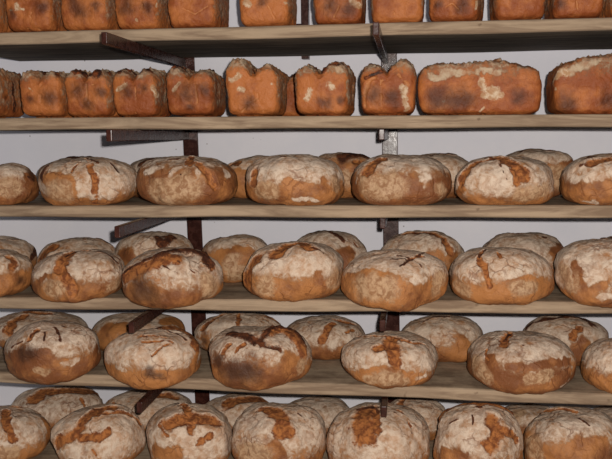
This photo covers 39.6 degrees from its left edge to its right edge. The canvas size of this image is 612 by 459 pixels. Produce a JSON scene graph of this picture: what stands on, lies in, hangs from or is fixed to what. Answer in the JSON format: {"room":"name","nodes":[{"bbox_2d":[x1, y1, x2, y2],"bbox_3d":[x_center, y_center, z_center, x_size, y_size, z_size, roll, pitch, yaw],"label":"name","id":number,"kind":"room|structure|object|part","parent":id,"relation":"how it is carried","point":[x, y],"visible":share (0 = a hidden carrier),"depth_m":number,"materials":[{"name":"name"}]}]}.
{"room":"food shop","nodes":[
{"label":"food shop","id":0,"kind":"room"},
{"bbox_2d":[0,0,611,408],"bbox_3d":[0.416,-0.278,3.405,4.400,2.900,0.150,0,6,7],"label":"wall","id":1,"kind":"structure","parent":0,"point":[33,150],"depth_m":3.39,"materials":[{"name":"white paint"}]},
{"bbox_2d":[296,0,309,59],"bbox_3d":[-0.024,-0.887,3.294,0.070,0.450,0.046,0,6,7],"label":"wall bracket","id":2,"kind":"object","parent":1,"relation":"attached to","point":[305,13],"visible":0.43,"depth_m":3.28,"materials":[{"name":"brown paint"}]},
{"bbox_3d":[-0.003,-0.887,3.291,0.028,0.450,0.046,0,6,7],"label":"post","id":3,"kind":"part","parent":2,"relation":"part of","materials":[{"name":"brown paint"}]},
{"bbox_3d":[0.176,1.447,1.465,4.400,0.100,4.415,0,6,7],"label":"floor","id":4,"kind":"structure","parent":0,"visible":0},
{"bbox_2d":[101,32,209,412],"bbox_3d":[-0.497,0.004,2.995,0.109,2.450,0.949,0,6,7],"label":"shelf bracket","id":5,"kind":"object","parent":4,"relation":"on","point":[189,137],"visible":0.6,"depth_m":2.88,"materials":[{"name":"brown paint"}]},
{"bbox_3d":[-0.533,-0.605,2.905,0.018,0.035,0.887,0,6,7],"label":"arm","id":6,"kind":"part","parent":5,"relation":"part of","materials":[{"name":"brown paint"}]},
{"bbox_3d":[-0.514,-0.040,2.976,0.018,0.035,0.867,0,6,7],"label":"arm","id":7,"kind":"part","parent":5,"relation":"part of","materials":[{"name":"brown paint"}]},
{"bbox_3d":[-0.524,-0.325,2.933,0.018,0.035,0.892,0,6,7],"label":"arm","id":8,"kind":"part","parent":5,"relation":"part of","materials":[{"name":"brown paint"}]},
{"bbox_3d":[-0.499,0.264,3.049,0.018,0.035,0.787,0,6,7],"label":"arm","id":9,"kind":"part","parent":5,"relation":"part of","materials":[{"name":"brown paint"}]},
{"bbox_3d":[-0.489,0.530,3.095,0.018,0.035,0.752,0,6,7],"label":"arm","id":10,"kind":"part","parent":5,"relation":"part of","materials":[{"name":"brown paint"}]},
{"bbox_3d":[-0.444,-0.045,3.432,0.109,2.450,0.064,0,6,7],"label":"post","id":11,"kind":"part","parent":5,"relation":"part of","materials":[{"name":"metal"}]},
{"bbox_2d":[30,436,524,458],"bbox_3d":[0.375,0.799,3.081,3.100,0.042,0.605,0,6,7],"label":"shelf board","id":12,"kind":"object","parent":5,"relation":"attached to","point":[49,452],"visible":0.02,"depth_m":3.02,"materials":[{"name":"brown wood"}]},
{"bbox_2d":[0,405,50,458],"bbox_3d":[-1.085,0.719,3.008,0.347,0.173,0.298,1,6,11],"label":"round loaf","id":13,"kind":"object","parent":12,"relation":"on","point":[25,433],"visible":1,"depth_m":2.93,"materials":[{"name":"beige food"}]},
{"bbox_2d":[12,386,102,429],"bbox_3d":[-0.974,0.693,3.333,0.367,0.151,0.298,0,6,7],"label":"round loaf","id":14,"kind":"object","parent":12,"relation":"on","point":[54,403],"visible":0.55,"depth_m":3.25,"materials":[{"name":"beige food"}]},
{"bbox_2d":[51,404,145,458],"bbox_3d":[-0.722,0.710,2.962,0.313,0.191,0.282,0,6,7],"label":"round loaf","id":15,"kind":"object","parent":12,"relation":"on","point":[98,431],"visible":1,"depth_m":2.87,"materials":[{"name":"beige food"}]},
{"bbox_2d":[106,389,191,433],"bbox_3d":[-0.608,0.698,3.295,0.348,0.140,0.292,0,6,7],"label":"round loaf","id":16,"kind":"object","parent":12,"relation":"on","point":[130,398],"visible":0.35,"depth_m":3.23,"materials":[{"name":"beige food"}]},
{"bbox_2d":[146,402,231,458],"bbox_3d":[-0.404,0.702,2.926,0.301,0.205,0.269,0,6,7],"label":"round loaf","id":17,"kind":"object","parent":12,"relation":"on","point":[183,430],"visible":1,"depth_m":2.83,"materials":[{"name":"beige food"}]},
{"bbox_2d":[206,393,268,433],"bbox_3d":[-0.265,0.699,3.257,0.284,0.135,0.248,0,6,7],"label":"round loaf","id":18,"kind":"object","parent":12,"relation":"on","point":[232,405],"visible":0.3,"depth_m":3.19,"materials":[{"name":"beige food"}]},
{"bbox_2d":[231,402,325,458],"bbox_3d":[-0.089,0.700,2.886,0.311,0.209,0.286,2,7,23],"label":"round loaf","id":19,"kind":"object","parent":12,"relation":"on","point":[264,430],"visible":1,"depth_m":2.79,"materials":[{"name":"beige food"}]},
{"bbox_2d":[290,396,348,437],"bbox_3d":[0.047,0.703,3.213,0.279,0.129,0.229,0,6,7],"label":"round loaf","id":20,"kind":"object","parent":12,"relation":"on","point":[328,407],"visible":0.41,"depth_m":3.16,"materials":[{"name":"beige food"}]},
{"bbox_2d":[326,402,429,458],"bbox_3d":[0.240,0.697,2.853,0.346,0.213,0.326,0,6,7],"label":"round loaf","id":21,"kind":"object","parent":12,"relation":"on","point":[359,431],"visible":0.95,"depth_m":2.75,"materials":[{"name":"beige food"}]},
{"bbox_2d":[391,397,444,440],"bbox_3d":[0.411,0.698,3.167,0.247,0.138,0.209,0,6,7],"label":"round loaf","id":22,"kind":"object","parent":12,"relation":"on","point":[430,409],"visible":0.32,"depth_m":3.11,"materials":[{"name":"beige food"}]},
{"bbox_2d":[433,402,522,458],"bbox_3d":[0.561,0.685,2.774,0.289,0.244,0.261,0,6,7],"label":"round loaf","id":23,"kind":"object","parent":12,"relation":"on","point":[474,430],"visible":1,"depth_m":2.69,"materials":[{"name":"beige food"}]},
{"bbox_2d":[506,403,550,434],"bbox_3d":[0.830,0.708,3.150,0.264,0.111,0.206,0,6,7],"label":"round loaf","id":24,"kind":"object","parent":12,"relation":"on","point":[524,414],"visible":0.21,"depth_m":3.10,"materials":[{"name":"beige food"}]},
{"bbox_2d":[523,406,611,458],"bbox_3d":[0.878,0.697,2.787,0.324,0.211,0.293,0,6,7],"label":"round loaf","id":25,"kind":"object","parent":12,"relation":"on","point":[558,432],"visible":1,"depth_m":2.69,"materials":[{"name":"beige food"}]},
{"bbox_2d":[593,405,611,417],"bbox_3d":[1.156,0.705,3.110,0.276,0.115,0.229,0,6,7],"label":"round loaf","id":26,"kind":"object","parent":12,"relation":"on","point":[607,409],"visible":0.3,"depth_m":3.11,"materials":[{"name":"beige food"}]},
{"bbox_2d":[0,281,611,313],"bbox_3d":[0.368,0.215,3.017,3.100,0.041,0.605,0,6,7],"label":"shelf board","id":27,"kind":"object","parent":5,"relation":"on","point":[233,296],"visible":0.31,"depth_m":2.78,"materials":[{"name":"brown wood"}]},
{"bbox_2d":[0,249,32,296],"bbox_3d":[-1.107,0.149,2.956,0.315,0.161,0.276,0,6,7],"label":"round loaf","id":28,"kind":"object","parent":27,"relation":"on","point":[16,269],"visible":0.94,"depth_m":2.89,"materials":[{"name":"brown food"}]},
{"bbox_2d":[0,236,37,267],"bbox_3d":[-1.222,0.107,3.290,0.343,0.165,0.298,0,6,7],"label":"round loaf","id":29,"kind":"object","parent":27,"relation":"on","point":[21,246],"visible":0.44,"depth_m":3.26,"materials":[{"name":"beige food"}]},
{"bbox_2d":[36,237,115,262],"bbox_3d":[-0.873,0.109,3.246,0.285,0.158,0.256,2,7,25],"label":"round loaf","id":30,"kind":"object","parent":27,"relation":"on","point":[76,243],"visible":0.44,"depth_m":3.19,"materials":[{"name":"beige food"}]},
{"bbox_2d":[31,249,124,302],"bbox_3d":[-0.774,0.149,2.909,0.317,0.162,0.300,0,6,7],"label":"round loaf","id":31,"kind":"object","parent":27,"relation":"on","point":[83,275],"visible":0.99,"depth_m":2.79,"materials":[{"name":"beige food"}]},
{"bbox_2d":[115,231,193,265],"bbox_3d":[-0.573,0.096,3.208,0.292,0.182,0.251,0,6,7],"label":"round loaf","id":32,"kind":"object","parent":27,"relation":"on","point":[131,246],"visible":0.37,"depth_m":3.12,"materials":[{"name":"beige food"}]},
{"bbox_2d":[122,246,222,308],"bbox_3d":[-0.442,0.150,2.832,0.334,0.186,0.305,0,6,10],"label":"round loaf","id":33,"kind":"object","parent":27,"relation":"on","point":[181,276],"visible":1,"depth_m":2.71,"materials":[{"name":"brown food"}]},
{"bbox_2d":[202,234,266,282],"bbox_3d":[-0.262,0.102,3.167,0.270,0.169,0.228,0,6,4],"label":"round loaf","id":34,"kind":"object","parent":27,"relation":"on","point":[233,253],"visible":0.5,"depth_m":3.08,"materials":[{"name":"brown food"}]},
{"bbox_2d":[243,241,343,301],"bbox_3d":[-0.041,0.130,2.844,0.334,0.183,0.298,0,6,7],"label":"round loaf","id":35,"kind":"object","parent":27,"relation":"on","point":[292,271],"visible":0.98,"depth_m":2.72,"materials":[{"name":"beige food"}]},
{"bbox_2d":[297,230,366,268],"bbox_3d":[0.079,0.094,3.128,0.295,0.184,0.256,0,6,7],"label":"round loaf","id":36,"kind":"object","parent":27,"relation":"on","point":[347,245],"visible":0.33,"depth_m":3.04,"materials":[{"name":"beige food"}]},
{"bbox_2d":[341,249,447,311],"bbox_3d":[0.283,0.154,2.732,0.342,0.177,0.311,0,6,7],"label":"round loaf","id":37,"kind":"object","parent":27,"relation":"on","point":[398,280],"visible":1,"depth_m":2.62,"materials":[{"name":"brown food"}]},
{"bbox_2d":[381,230,463,280],"bbox_3d":[0.425,0.093,3.087,0.309,0.182,0.261,0,6,7],"label":"round loaf","id":38,"kind":"object","parent":27,"relation":"on","point":[438,244],"visible":0.51,"depth_m":2.99,"materials":[{"name":"beige food"}]},
{"bbox_2d":[449,247,553,304],"bbox_3d":[0.628,0.140,2.724,0.328,0.172,0.289,0,6,4],"label":"round loaf","id":39,"kind":"object","parent":27,"relation":"on","point":[480,275],"visible":1,"depth_m":2.61,"materials":[{"name":"beige food"}]},
{"bbox_2d":[483,232,562,283],"bbox_3d":[0.778,0.097,3.040,0.311,0.174,0.255,0,6,7],"label":"round loaf","id":40,"kind":"object","parent":27,"relation":"on","point":[547,246],"visible":0.38,"depth_m":2.96,"materials":[{"name":"beige food"}]},
{"bbox_2d":[554,236,611,307],"bbox_3d":[0.955,0.126,2.686,0.332,0.205,0.295,-1,6,-1],"label":"round loaf","id":41,"kind":"object","parent":27,"relation":"on","point":[583,268],"visible":1,"depth_m":2.59,"materials":[{"name":"beige food"}]},
{"bbox_2d":[0,17,611,60],"bbox_3d":[0.358,-0.653,2.922,3.100,0.041,0.604,0,6,7],"label":"shelf board","id":42,"kind":"object","parent":5,"relation":"on","point":[575,33],"visible":0.96,"depth_m":2.76,"materials":[{"name":"brown wood"}]},
{"bbox_2d":[0,0,13,32],"bbox_3d":[-1.103,-0.753,2.935,0.189,0.179,0.245,0,6,7],"label":"loaf","id":43,"kind":"object","parent":42,"relation":"on","point":[4,25],"visible":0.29,"depth_m":2.87,"materials":[{"name":"brown food"}]},
{"bbox_2d":[5,0,68,31],"bbox_3d":[-0.903,-0.757,2.911,0.174,0.189,0.248,0,6,7],"label":"loaf","id":44,"kind":"object","parent":42,"relation":"on","point":[23,15],"visible":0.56,"depth_m":2.80,"materials":[{"name":"brown food"}]},
{"bbox_2d":[61,0,121,30],"bbox_3d":[-0.716,-0.753,2.888,0.181,0.182,0.249,0,6,7],"label":"loaf","id":45,"kind":"object","parent":42,"relation":"on","point":[77,15],"visible":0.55,"depth_m":2.78,"materials":[{"name":"brown food"}]},
{"bbox_2d":[115,0,173,29],"bbox_3d":[-0.539,-0.749,2.866,0.163,0.176,0.246,0,6,7],"label":"loaf","id":46,"kind":"object","parent":42,"relation":"on","point":[131,14],"visible":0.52,"depth_m":2.76,"materials":[{"name":"brown food"}]},
{"bbox_2d":[168,0,228,27],"bbox_3d":[-0.357,-0.745,2.845,0.174,0.170,0.247,0,6,7],"label":"loaf","id":47,"kind":"object","parent":42,"relation":"on","point":[183,13],"visible":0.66,"depth_m":2.74,"materials":[{"name":"brown food"}]},
{"bbox_2d":[239,0,296,26],"bbox_3d":[-0.123,-0.749,2.815,0.178,0.180,0.246,0,6,7],"label":"loaf","id":48,"kind":"object","parent":42,"relation":"on","point":[253,13],"visible":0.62,"depth_m":2.71,"materials":[{"name":"brown food"}]},
{"bbox_2d":[313,0,365,24],"bbox_3d":[0.113,-0.746,2.787,0.170,0.176,0.249,0,6,7],"label":"loaf","id":49,"kind":"object","parent":42,"relation":"on","point":[326,11],"visible":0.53,"depth_m":2.68,"materials":[{"name":"brown food"}]},
{"bbox_2d":[370,0,424,22],"bbox_3d":[0.298,-0.742,2.764,0.182,0.169,0.250,0,6,7],"label":"loaf","id":50,"kind":"object","parent":42,"relation":"on","point":[382,11],"visible":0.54,"depth_m":2.66,"materials":[{"name":"brown food"}]},
{"bbox_2d":[429,0,483,21],"bbox_3d":[0.486,-0.739,2.741,0.168,0.165,0.247,1,7,18],"label":"loaf","id":51,"kind":"object","parent":42,"relation":"on","point":[439,10],"visible":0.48,"depth_m":2.64,"materials":[{"name":"brown food"}]},
{"bbox_2d":[489,0,545,20],"bbox_3d":[0.674,-0.742,2.720,0.170,0.172,0.247,0,6,7],"label":"loaf","id":52,"kind":"object","parent":42,"relation":"on","point":[499,9],"visible":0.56,"depth_m":2.62,"materials":[{"name":"brown food"}]},
{"bbox_2d":[544,0,603,18],"bbox_3d":[0.847,-0.741,2.697,0.167,0.172,0.245,0,6,7],"label":"loaf","id":53,"kind":"object","parent":42,"relation":"on","point":[554,9],"visible":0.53,"depth_m":2.60,"materials":[{"name":"brown food"}]},
{"bbox_2d":[597,0,611,17],"bbox_3d":[1.014,-0.735,2.679,0.165,0.161,0.248,0,6,7],"label":"loaf","id":54,"kind":"object","parent":42,"relation":"on","point":[606,12],"visible":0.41,"depth_m":2.64,"materials":[{"name":"brown food"}]},
{"bbox_2d":[0,194,611,217],"bbox_3d":[0.365,-0.089,2.984,3.100,0.043,0.605,0,6,7],"label":"shelf board","id":55,"kind":"object","parent":5,"relation":"on","point":[558,206],"visible":0.48,"depth_m":2.74,"materials":[{"name":"brown wood"}]},
{"bbox_2d":[0,163,38,204],"bbox_3d":[-1.044,-0.160,2.927,0.241,0.140,0.218,0,6,7],"label":"round loaf","id":56,"kind":"object","parent":55,"relation":"on","point":[18,183],"visible":1,"depth_m":2.85,"materials":[{"name":"brown food"}]},
{"bbox_2d":[36,156,92,192],"bbox_3d":[-0.847,-0.200,3.206,0.331,0.155,0.291,0,6,7],"label":"round loaf","id":57,"kind":"object","parent":55,"relation":"on","point":[68,157],"visible":0.13,"depth_m":3.16,"materials":[{"name":"brown food"}]},
{"bbox_2d":[38,157,137,205],"bbox_3d":[-0.737,-0.167,2.890,0.329,0.156,0.312,0,6,7],"label":"round loaf","id":58,"kind":"object","parent":55,"relation":"on","point":[85,180],"visible":0.99,"depth_m":2.77,"materials":[{"name":"beige food"}]},
{"bbox_2d":[131,157,161,197],"bbox_3d":[-0.538,-0.196,3.167,0.284,0.149,0.239,0,6,7],"label":"round loaf","id":59,"kind":"object","parent":55,"relation":"on","point":[136,165],"visible":0.14,"depth_m":3.10,"materials":[{"name":"brown food"}]},
{"bbox_2d":[136,155,237,205],"bbox_3d":[-0.397,-0.168,2.850,0.335,0.160,0.301,0,6,7],"label":"round loaf","id":60,"kind":"object","parent":55,"relation":"on","point":[171,180],"visible":1,"depth_m":2.74,"materials":[{"name":"brown food"}]},
{"bbox_2d":[228,155,265,197],"bbox_3d":[-0.183,-0.198,3.127,0.264,0.153,0.225,0,6,7],"label":"round loaf","id":61,"kind":"object","parent":55,"relation":"on","point":[240,166],"visible":0.36,"depth_m":3.04,"materials":[{"name":"brown food"}]},
{"bbox_2d":[246,154,343,205],"bbox_3d":[-0.038,-0.168,2.802,0.330,0.162,0.306,0,6,7],"label":"round loaf","id":62,"kind":"object","parent":55,"relation":"on","point":[283,179],"visible":1,"depth_m":2.68,"materials":[{"name":"beige food"}]},
{"bbox_2d":[319,152,369,197],"bbox_3d":[0.127,-0.201,3.088,0.275,0.162,0.228,0,6,10],"label":"round loaf","id":63,"kind":"object","parent":55,"relation":"on","point":[347,162],"visible":0.34,"depth_m":3.00,"materials":[{"name":"brown food"}]},
{"bbox_2d":[351,154,451,205],"bbox_3d":[0.309,-0.167,2.766,0.328,0.161,0.295,0,6,7],"label":"round loaf","id":64,"kind":"object","parent":55,"relation":"on","point":[384,179],"visible":1,"depth_m":2.65,"materials":[{"name":"brown food"}]},
{"bbox_2d":[422,153,467,197],"bbox_3d":[0.470,-0.197,3.050,0.293,0.155,0.252,0,6,7],"label":"round loaf","id":65,"kind":"object","parent":55,"relation":"on","point":[454,163],"visible":0.28,"depth_m":2.95,"materials":[{"name":"beige food"}]},
{"bbox_2d":[455,155,553,204],"bbox_3d":[0.635,-0.162,2.724,0.311,0.154,0.281,0,6,9],"label":"round loaf","id":66,"kind":"object","parent":55,"relation":"on","point":[489,180],"visible":1,"depth_m":2.62,"materials":[{"name":"beige food"}]},
{"bbox_2d":[506,148,572,196],"bbox_3d":[0.811,-0.202,3.003,0.278,0.169,0.220,0,6,7],"label":"round loaf","id":67,"kind":"object","parent":55,"relation":"on","point":[557,161],"visible":0.29,"depth_m":2.91,"materials":[{"name":"beige food"}]},
{"bbox_2d":[560,153,611,205],"bbox_3d":[0.961,-0.162,2.680,0.312,0.157,0.296,0,6,7],"label":"round loaf","id":68,"kind":"object","parent":55,"relation":"on","point":[587,180],"visible":1,"depth_m":2.59,"materials":[{"name":"brown food"}]},
{"bbox_2d":[0,114,611,130],"bbox_3d":[0.361,-0.369,2.953,3.100,0.042,0.605,1,6,7],"label":"shelf board","id":69,"kind":"object","parent":5,"relation":"on","point":[545,121],"visible":0.98,"depth_m":2.70,"materials":[{"name":"brown wood"}]},
{"bbox_2d":[0,68,23,117],"bbox_3d":[-1.098,-0.475,2.965,0.169,0.176,0.247,0,6,7],"label":"loaf","id":70,"kind":"object","parent":69,"relation":"on","point":[10,91],"visible":0.91,"depth_m":2.95,"materials":[{"name":"brown food"}]},
{"bbox_2d":[19,70,73,117],"bbox_3d":[-0.874,-0.467,2.938,0.159,0.165,0.247,0,6,7],"label":"loaf","id":71,"kind":"object","parent":69,"relation":"on","point":[43,94],"visible":0.72,"depth_m":2.83,"materials":[{"name":"brown food"}]},
{"bbox_2d":[65,69,123,117],"bbox_3d":[-0.713,-0.466,2.919,0.166,0.164,0.244,0,6,7],"label":"loaf","id":72,"kind":"object","parent":69,"relation":"on","point":[89,94],"visible":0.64,"depth_m":2.81,"materials":[{"name":"brown food"}]},
{"bbox_2d":[113,67,171,116],"bbox_3d":[-0.551,-0.465,2.898,0.161,0.167,0.247,0,6,7],"label":"loaf","id":73,"kind":"object","parent":69,"relation":"on","point":[144,93],"visible":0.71,"depth_m":2.79,"materials":[{"name":"brown food"}]},
{"bbox_2d":[166,65,225,116],"bbox_3d":[-0.366,-0.465,2.877,0.174,0.169,0.247,0,6,7],"label":"loaf","id":74,"kind":"object","parent":69,"relation":"on","point":[190,93],"visible":0.96,"depth_m":2.77,"materials":[{"name":"brown food"}]},
{"bbox_2d":[226,58,287,116],"bbox_3d":[-0.162,-0.474,2.850,0.188,0.193,0.247,0,6,7],"label":"loaf","id":75,"kind":"object","parent":69,"relation":"on","point":[251,90],"visible":0.9,"depth_m":2.74,"materials":[{"name":"brown food"}]},
{"bbox_2d":[280,73,304,115],"bbox_3d":[-0.051,-0.499,3.153,0.165,0.174,0.208,0,6,7],"label":"loaf","id":76,"kind":"object","parent":69,"relation":"on","point":[291,109],"visible":0.06,"depth_m":3.06,"materials":[{"name":"brown food"}]},
{"bbox_2d":[295,61,355,115],"bbox_3d":[0.067,-0.466,2.824,0.191,0.180,0.247,0,6,7],"label":"loaf","id":77,"kind":"object","parent":69,"relation":"on","point":[330,91],"visible":0.91,"depth_m":2.71,"materials":[{"name":"brown food"}]},
{"bbox_2d":[360,58,416,115],"bbox_3d":[0.272,-0.466,2.796,0.186,0.184,0.246,0,6,7],"label":"loaf","id":78,"kind":"object","parent":69,"relation":"on","point":[393,92],"visible":0.91,"depth_m":2.69,"materials":[{"name":"brown food"}]},
{"bbox_2d":[418,58,541,114],"bbox_3d":[0.555,-0.456,2.734,0.385,0.178,0.207,0,6,10],"label":"loaf","id":79,"kind":"object","parent":69,"relation":"on","point":[498,86],"visible":0.88,"depth_m":2.64,"materials":[{"name":"brown food"}]},
{"bbox_2d":[546,53,611,113],"bbox_3d":[0.953,-0.458,2.686,0.362,0.190,0.208,0,6,7],"label":"loaf","id":80,"kind":"object","parent":69,"relation":"on","point":[583,85],"visible":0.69,"depth_m":2.60,"materials":[{"name":"brown food"}]},
{"bbox_2d":[373,22,399,416],"bbox_3d":[0.277,0.009,2.870,0.086,2.450,1.009,0,6,7],"label":"upright","id":81,"kind":"object","parent":4,"relation":"on","point":[389,320],"visible":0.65,"depth_m":3.25,"materials":[{"name":"brown paint"}]},
{"bbox_2d":[0,347,611,404],"bbox_3d":[0.371,0.497,3.048,3.100,0.041,0.605,1,6,7],"label":"shelf board","id":82,"kind":"object","parent":81,"relation":"on","point":[450,380],"visible":0.27,"depth_m":2.80,"materials":[{"name":"brown wood"}]},
{"bbox_2d":[0,310,87,347],"bbox_3d":[-1.029,0.382,3.301,0.366,0.130,0.324,0,6,7],"label":"round loaf","id":83,"kind":"object","parent":82,"relation":"on","point":[11,323],"visible":0.42,"depth_m":3.23,"materials":[{"name":"beige food"}]},
{"bbox_2d":[4,320,100,384],"bbox_3d":[-0.865,0.406,2.902,0.325,0.196,0.290,0,6,7],"label":"round loaf","id":84,"kind":"object","parent":82,"relation":"on","point":[45,352],"visible":1,"depth_m":2.79,"materials":[{"name":"brown food"}]},
{"bbox_2d":[92,312,185,350],"bbox_3d":[-0.640,0.387,3.247,0.357,0.133,0.297,0,6,7],"label":"round loaf","id":85,"kind":"object","parent":82,"relation":"on","point":[110,327],"visible":0.34,"depth_m":3.17,"materials":[{"name":"brown food"}]},
{"bbox_2d":[104,325,200,389],"bbox_3d":[-0.517,0.420,2.870,0.328,0.180,0.294,0,6,7],"label":"round loaf","id":86,"kind":"object","parent":82,"relation":"on","point":[158,357],"visible":1,"depth_m":2.76,"materials":[{"name":"beige food"}]},
{"bbox_2d":[194,313,280,351],"bbox_3d":[-0.250,0.385,3.205,0.338,0.146,0.283,0,6,7],"label":"round loaf","id":87,"kind":"object","parent":82,"relation":"on","point":[209,328],"visible":0.48,"depth_m":3.13,"materials":[{"name":"beige food"}]},
{"bbox_2d":[209,325,311,390],"bbox_3d":[-0.151,0.415,2.853,0.348,0.188,0.296,0,6,5],"label":"round loaf","id":88,"kind":"object","parent":82,"relation":"on","point":[252,358],"visible":1,"depth_m":2.74,"materials":[{"name":"brown food"}]},
{"bbox_2d":[288,315,364,359],"bbox_3d":[0.071,0.393,3.160,0.314,0.140,0.280,0,6,7],"label":"round loaf","id":89,"kind":"object","parent":82,"relation":"on","point":[326,335],"visible":0.71,"depth_m":3.05,"materials":[{"name":"beige food"}]},
{"bbox_2d":[341,331,437,388],"bbox_3d":[0.280,0.421,2.834,0.327,0.158,0.285,-1,6,0],"label":"round loaf","id":90,"kind":"object","parent":82,"relation":"on","point":[381,359],"visible":1,"depth_m":2.73,"materials":[{"name":"beige food"}]},
{"bbox_2d":[402,314,482,362],"bbox_3d":[0.495,0.389,3.110,0.308,0.159,0.262,0,6,7],"label":"round loaf","id":91,"kind":"object","parent":82,"relation":"on","point":[452,336],"visible":0.66,"depth_m":3.01,"materials":[{"name":"beige food"}]},
{"bbox_2d":[467,330,575,393],"bbox_3d":[0.702,0.421,2.772,0.343,0.173,0.308,0,6,7],"label":"round loaf","id":92,"kind":"object","parent":82,"relation":"on","point":[513,362],"visible":1,"depth_m":2.66,"materials":[{"name":"brown food"}]},
{"bbox_2d":[523,315,608,365],"bbox_3d":[0.934,0.393,3.054,0.294,0.164,0.251,0,6,7],"label":"round loaf","id":93,"kind":"object","parent":82,"relation":"on","point":[578,333],"visible":0.57,"depth_m":2.97,"materials":[{"name":"beige food"}]},
{"bbox_2d":[581,338,611,393],"bbox_3d":[1.031,0.430,2.725,0.286,0.167,0.262,0,6,7],"label":"round loaf","id":94,"kind":"object","parent":82,"relation":"on","point":[596,362],"visible":1,"depth_m":2.68,"materials":[{"name":"beige food"}]},
{"bbox_3d":[0.247,-0.598,2.778,0.018,0.035,0.952,0,6,7],"label":"arm","id":95,"kind":"part","parent":81,"relation":"part of","materials":[{"name":"brown paint"}]},
{"bbox_3d":[0.280,0.259,2.986,0.018,0.035,0.722,0,6,7],"label":"arm","id":96,"kind":"part","parent":81,"relation":"part of","materials":[{"name":"brown paint"}]},
{"bbox_3d":[0.281,-0.053,3.017,0.018,0.035,0.592,0,6,7],"label":"arm","id":97,"kind":"part","parent":81,"relation":"part of","materials":[{"name":"brown paint"}]},
{"bbox_3d":[0.275,-0.334,2.986,0.018,0.035,0.592,0,6,7],"label":"arm","id":98,"kind":"part","parent":81,"relation":"part of","materials":[{"name":"brown paint"}]},
{"bbox_3d":[0.288,0.538,3.028,0.018,0.035,0.697,0,6,7],"label":"arm","id":99,"kind":"part","parent":81,"relation":"part of","materials":[{"name":"brown paint"}]},
{"bbox_3d":[0.334,-0.043,3.337,0.086,2.450,0.064,0,6,7],"label":"post","id":100,"kind":"part","parent":81,"relation":"part of","materials":[{"name":"grey metal"}]}
]}

